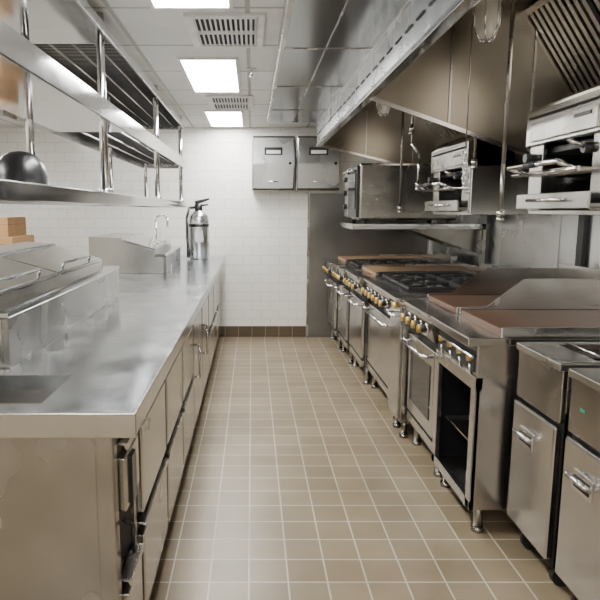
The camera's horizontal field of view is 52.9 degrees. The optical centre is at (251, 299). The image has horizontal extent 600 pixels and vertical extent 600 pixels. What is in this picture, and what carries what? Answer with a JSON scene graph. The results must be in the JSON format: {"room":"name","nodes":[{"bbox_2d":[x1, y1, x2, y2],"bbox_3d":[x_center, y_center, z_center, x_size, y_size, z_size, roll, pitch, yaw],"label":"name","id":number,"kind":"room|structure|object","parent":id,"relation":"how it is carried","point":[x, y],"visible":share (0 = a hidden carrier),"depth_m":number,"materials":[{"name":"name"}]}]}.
{"room":"commercial kitchen","nodes":[
{"label":"commercial kitchen","id":0,"kind":"room"},
{"bbox_2d":[0,0,316,126],"bbox_3d":[-0.620,-1.211,1.871,5.160,0.080,9.260,0,9,0],"label":"ceiling","id":1,"kind":"structure","parent":0,"point":[153,38],"depth_m":3.39,"materials":[{"name":"tile"}]},
{"bbox_2d":[0,0,185,206],"bbox_3d":[-0.860,-0.936,3.196,0.420,0.854,5.400,0,9,0],"label":"shelf rack","id":2,"kind":"object","parent":1,"relation":"attached to","point":[107,107],"visible":1,"depth_m":2.73,"materials":[{"name":"metal"}]},
{"bbox_2d":[0,151,49,184],"bbox_3d":[-0.830,-0.464,2.155,0.206,0.140,0.206,0,9,0],"label":"mixing bowl","id":3,"kind":"object","parent":2,"relation":"on","point":[22,166],"visible":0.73,"depth_m":2.09,"materials":[{"name":"grey metal"}]},
{"bbox_2d":[147,0,233,8],"bbox_3d":[-0.260,-1.198,2.101,0.360,0.014,1.050,0,9,0],"label":"recessed light","id":4,"kind":"object","parent":1,"relation":"in","point":[154,4],"visible":1,"depth_m":2.57,"materials":[{"name":"white paint"}]},
{"bbox_2d":[176,57,240,92],"bbox_3d":[-0.260,-1.480,3.985,0.360,0.014,1.000,0,9,0],"label":"recessed light","id":5,"kind":"object","parent":1,"relation":"in","point":[203,74],"visible":1,"depth_m":3.88,"materials":[{"name":"white paint"}]},
{"bbox_2d":[203,110,243,126],"bbox_3d":[-0.260,-1.758,5.834,0.360,0.014,0.980,0,9,0],"label":"recessed light","id":6,"kind":"object","parent":1,"relation":"in","point":[215,118],"visible":1,"depth_m":5.78,"materials":[{"name":"white paint"}]},
{"bbox_2d":[183,13,264,47],"bbox_3d":[-0.125,-1.328,2.976,0.370,0.016,0.540,0,9,0],"label":"ceiling air vent","id":7,"kind":"object","parent":1,"relation":"in","point":[206,30],"depth_m":2.93,"materials":[{"name":"white metal"}]},
{"bbox_2d":[206,95,252,109],"bbox_3d":[-0.175,-1.625,4.954,0.370,0.016,0.620,0,9,0],"label":"ceiling air vent","id":8,"kind":"object","parent":1,"relation":"in","point":[216,102],"depth_m":4.90,"materials":[{"name":"white metal"}]},
{"bbox_2d":[247,68,256,77],"bbox_3d":[0.000,-1.431,3.780,0.059,0.049,0.060,0,9,0],"label":"sprinkler head","id":9,"kind":"object","parent":1,"relation":"attached to","point":[248,69],"visible":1,"depth_m":3.77},
{"bbox_2d":[0,127,428,325],"bbox_3d":[-0.620,-0.886,6.652,5.160,2.620,0.100,0,9,0],"label":"wall","id":10,"kind":"structure","parent":0,"point":[261,236],"depth_m":6.59,"materials":[{"name":"white tile"}]},
{"bbox_2d":[219,326,305,336],"bbox_3d":[-0.295,0.355,6.780,1.810,0.124,0.013,0,9,0],"label":"baseboard","id":11,"kind":"structure","parent":10,"relation":"attached to","point":[225,331],"depth_m":6.77,"materials":[{"name":"brown tile"}]},
{"bbox_2d":[252,136,294,190],"bbox_3d":[0.225,-1.450,6.382,0.450,0.565,0.227,0,9,0],"label":"upper cabinet","id":12,"kind":"object","parent":10,"relation":"attached to","point":[273,157],"visible":1,"depth_m":6.30,"materials":[{"name":"metal"}]},
{"bbox_2d":[295,136,339,190],"bbox_3d":[0.700,-1.450,6.382,0.460,0.565,0.227,0,9,0],"label":"upper cabinet","id":13,"kind":"object","parent":10,"relation":"attached to","point":[316,168],"visible":0.97,"depth_m":6.31,"materials":[{"name":"metal"}]},
{"bbox_2d":[306,193,427,336],"bbox_3d":[1.275,-0.374,6.670,1.330,1.599,0.015,0,9,0],"label":"cladding","id":14,"kind":"object","parent":10,"relation":"attached to","point":[326,239],"visible":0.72,"depth_m":6.63,"materials":[{"name":"metal"}]},
{"bbox_2d":[149,337,573,599],"bbox_3d":[-0.620,1.153,2.226,5.360,0.100,9.460,0,9,0],"label":"floor","id":15,"kind":"structure","parent":0,"point":[298,481],"depth_m":2.90,"materials":[{"name":"tile"}]},
{"bbox_2d":[0,256,224,599],"bbox_3d":[-0.805,0.357,4.089,1.030,0.920,5.118,0,9,0],"label":"countertop","id":16,"kind":"structure","parent":15,"relation":"on","point":[97,423],"depth_m":1.71,"materials":[{"name":"metal"}]},
{"bbox_2d":[0,242,118,367],"bbox_3d":[-1.028,-0.059,2.676,0.524,0.320,1.598,0,9,0],"label":"countertop food warmer","id":17,"kind":"object","parent":16,"relation":"on","point":[47,289],"visible":1,"depth_m":2.49,"materials":[{"name":"metal"}]},
{"bbox_2d":[88,232,180,272],"bbox_3d":[-0.983,-0.425,5.220,0.614,0.290,0.958,0,9,0],"label":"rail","id":18,"kind":"object","parent":16,"relation":"on","point":[132,252],"visible":1,"depth_m":4.76,"materials":[{"name":"metal"}]},
{"bbox_2d":[154,214,168,238],"bbox_3d":[-0.928,-0.646,6.122,0.159,0.460,0.056,0,9,0],"label":"faucet","id":19,"kind":"object","parent":16,"relation":"on","point":[160,215],"visible":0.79,"depth_m":6.09,"materials":[{"name":"silver metal"}]},
{"bbox_2d":[185,198,208,259],"bbox_3d":[-0.554,-0.732,6.157,0.239,0.620,0.218,0,9,0],"label":"fire extinguisher","id":20,"kind":"object","parent":16,"relation":"on","point":[197,237],"visible":1,"depth_m":6.09,"materials":[{"name":"metal"}]},
{"bbox_2d":[322,251,432,349],"bbox_3d":[1.312,-0.010,6.369,1.096,0.970,0.600,0,9,0],"label":"range","id":21,"kind":"object","parent":15,"relation":"on","point":[332,307],"visible":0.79,"depth_m":6.25,"materials":[{"name":"metal"}]},
{"bbox_2d":[332,252,457,363],"bbox_3d":[1.327,0.059,5.773,1.066,1.010,0.560,0,9,0],"label":"oven range","id":22,"kind":"object","parent":15,"relation":"on","point":[340,274],"visible":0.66,"depth_m":5.69,"materials":[{"name":"metal"}]},
{"bbox_2d":[343,261,478,383],"bbox_3d":[1.337,0.171,5.162,1.046,0.970,0.640,0,9,0],"label":"range","id":23,"kind":"object","parent":15,"relation":"on","point":[358,322],"visible":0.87,"depth_m":5.02,"materials":[{"name":"metal"}]},
{"bbox_2d":[384,292,439,437],"bbox_3d":[1.355,0.411,3.823,1.009,0.893,0.280,0,9,0],"label":"base cabinet","id":24,"kind":"object","parent":15,"relation":"on","point":[398,351],"visible":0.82,"depth_m":3.73,"materials":[{"name":"metal"}]},
{"bbox_2d":[361,262,508,420],"bbox_3d":[1.357,0.266,4.398,1.006,1.010,0.860,0,9,0],"label":"oven range","id":25,"kind":"object","parent":15,"relation":"on","point":[376,289],"visible":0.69,"depth_m":4.37,"materials":[{"name":"metal"}]},
{"bbox_2d":[400,263,599,477],"bbox_3d":[1.367,0.367,3.382,0.986,1.110,0.540,0,9,0],"label":"griddle","id":26,"kind":"object","parent":15,"relation":"on","point":[490,284],"visible":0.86,"depth_m":3.42,"materials":[{"name":"silver metal"}]},
{"bbox_2d":[430,279,599,532],"bbox_3d":[1.383,0.450,2.828,0.955,1.110,0.540,0,9,0],"label":"griddle","id":27,"kind":"object","parent":15,"relation":"on","point":[477,355],"depth_m":2.67,"materials":[{"name":"metal"}]},
{"bbox_2d":[507,341,599,586],"bbox_3d":[1.453,0.606,2.351,0.814,0.945,0.354,0,9,0],"label":"fryer","id":28,"kind":"object","parent":15,"relation":"on","point":[540,432],"visible":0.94,"depth_m":2.29,"materials":[{"name":"metal"}]},
{"bbox_2d":[555,368,599,599],"bbox_3d":[1.453,0.667,1.940,0.814,0.945,0.364,0,9,0],"label":"fryer","id":29,"kind":"object","parent":15,"relation":"on","point":[577,564],"visible":1,"depth_m":1.98,"materials":[{"name":"metal"}]},
{"bbox_3d":[-2.250,0.156,5.433,1.000,0.920,1.500,0,9,0],"label":"work table","id":30,"kind":"object","parent":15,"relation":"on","visible":0},
{"bbox_2d":[0,235,34,244],"bbox_3d":[-2.225,-0.409,5.146,0.552,0.280,0.502,0,9,0],"label":"cardboard box","id":31,"kind":"object","parent":30,"relation":"on","point":[22,238],"visible":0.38,"depth_m":4.99,"materials":[{"name":"cardboard"}]},
{"bbox_2d":[0,217,25,236],"bbox_3d":[-2.225,-0.627,5.113,0.452,0.159,0.402,0,9,0],"label":"cardboard box","id":32,"kind":"object","parent":31,"relation":"on","point":[9,226],"visible":1,"depth_m":5.01,"materials":[{"name":"cardboard"}]},
{"bbox_2d":[429,220,432,253],"bbox_3d":[2.010,-0.192,2.024,0.100,2.620,9.460,0,9,0],"label":"wall","id":33,"kind":"structure","parent":0,"point":[430,241],"depth_m":6.59,"materials":[{"name":"white tile"}]},
{"bbox_2d":[267,0,599,162],"bbox_3d":[1.046,-0.971,2.433,1.817,0.942,6.300,0,9,0],"label":"exhaust hood","id":34,"kind":"object","parent":33,"relation":"attached to","point":[336,59],"visible":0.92,"depth_m":3.15,"materials":[{"name":"metal"}]},
{"bbox_2d":[376,102,390,115],"bbox_3d":[1.120,-1.696,5.105,0.126,0.258,0.124,0,9,0],"label":"lamp","id":35,"kind":"object","parent":34,"relation":"attached to","point":[382,109],"visible":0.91,"depth_m":5.09,"materials":[{"name":"glass"}]},
{"bbox_2d":[397,112,403,212],"bbox_3d":[1.120,-1.191,4.473,0.040,1.068,0.039,0,9,0],"label":"pipe","id":36,"kind":"object","parent":34,"relation":"attached to","point":[402,127],"visible":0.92,"depth_m":4.49,"materials":[{"name":"metal"}]},
{"bbox_2d":[409,115,414,133],"bbox_3d":[1.020,-1.341,3.793,0.040,0.568,0.039,0,9,0],"label":"pipe","id":37,"kind":"object","parent":34,"relation":"attached to","point":[411,128],"visible":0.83,"depth_m":3.82,"materials":[{"name":"silver metal"}]},
{"bbox_2d":[411,117,419,189],"bbox_3d":[1.081,-1.183,3.918,0.078,0.918,0.039,0,9,0],"label":"pipe","id":38,"kind":"object","parent":34,"relation":"attached to","point":[417,184],"visible":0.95,"depth_m":3.96,"materials":[{"name":"silver metal"}]},
{"bbox_2d":[462,6,473,193],"bbox_3d":[1.011,-0.982,2.765,0.046,0.975,0.024,0,9,0],"label":"pipe","id":39,"kind":"object","parent":34,"relation":"hanging from","point":[465,154],"visible":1,"depth_m":2.80,"materials":[{"name":"metal"}]},
{"bbox_2d":[470,138,477,168],"bbox_3d":[1.250,-1.144,3.317,0.040,0.818,0.039,0,9,0],"label":"pipe","id":40,"kind":"object","parent":34,"relation":"attached to","point":[474,160],"visible":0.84,"depth_m":3.36,"materials":[{"name":"metal"}]},
{"bbox_2d":[474,0,501,42],"bbox_3d":[1.120,-1.358,2.850,0.126,0.258,0.124,0,9,0],"label":"lamp","id":41,"kind":"object","parent":34,"relation":"attached to","point":[487,16],"visible":1,"depth_m":2.82,"materials":[{"name":"glass"}]},
{"bbox_2d":[496,0,515,220],"bbox_3d":[1.115,-0.897,2.616,0.040,1.098,0.039,0,9,0],"label":"pipe","id":42,"kind":"object","parent":34,"relation":"attached to","point":[500,213],"visible":1,"depth_m":2.62,"materials":[{"name":"metal"}]},
{"bbox_2d":[431,215,599,268],"bbox_3d":[1.935,-0.072,3.377,0.040,1.979,6.292,0,9,0],"label":"cladding","id":43,"kind":"object","parent":33,"relation":"attached to","point":[518,241],"visible":0.03,"depth_m":4.11,"materials":[{"name":"metal"}]},
{"bbox_2d":[340,222,486,253],"bbox_3d":[1.383,-0.553,5.307,1.105,0.259,0.700,0,9,0],"label":"shelf","id":44,"kind":"object","parent":43,"relation":"attached to","point":[455,235],"visible":0.97,"depth_m":5.05,"materials":[{"name":"metal"}]},
{"bbox_2d":[343,163,456,222],"bbox_3d":[1.250,-0.922,5.241,0.900,0.490,0.640,0,9,0],"label":"countertop oven","id":45,"kind":"object","parent":44,"relation":"on","point":[371,192],"visible":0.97,"depth_m":4.93,"materials":[{"name":"metal"}]},
{"bbox_2d":[420,138,540,214],"bbox_3d":[1.538,-0.784,3.912,0.802,0.450,0.730,0,9,0],"label":"salamander broiler","id":46,"kind":"object","parent":43,"relation":"attached to","point":[449,197],"visible":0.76,"depth_m":3.58,"materials":[{"name":"metal"}]},
{"bbox_2d":[507,86,599,214],"bbox_3d":[1.538,-0.593,2.469,0.802,0.480,0.660,0,9,0],"label":"salamander broiler","id":47,"kind":"object","parent":43,"relation":"attached to","point":[563,137],"visible":1,"depth_m":2.49,"materials":[{"name":"metal"}]}
]}

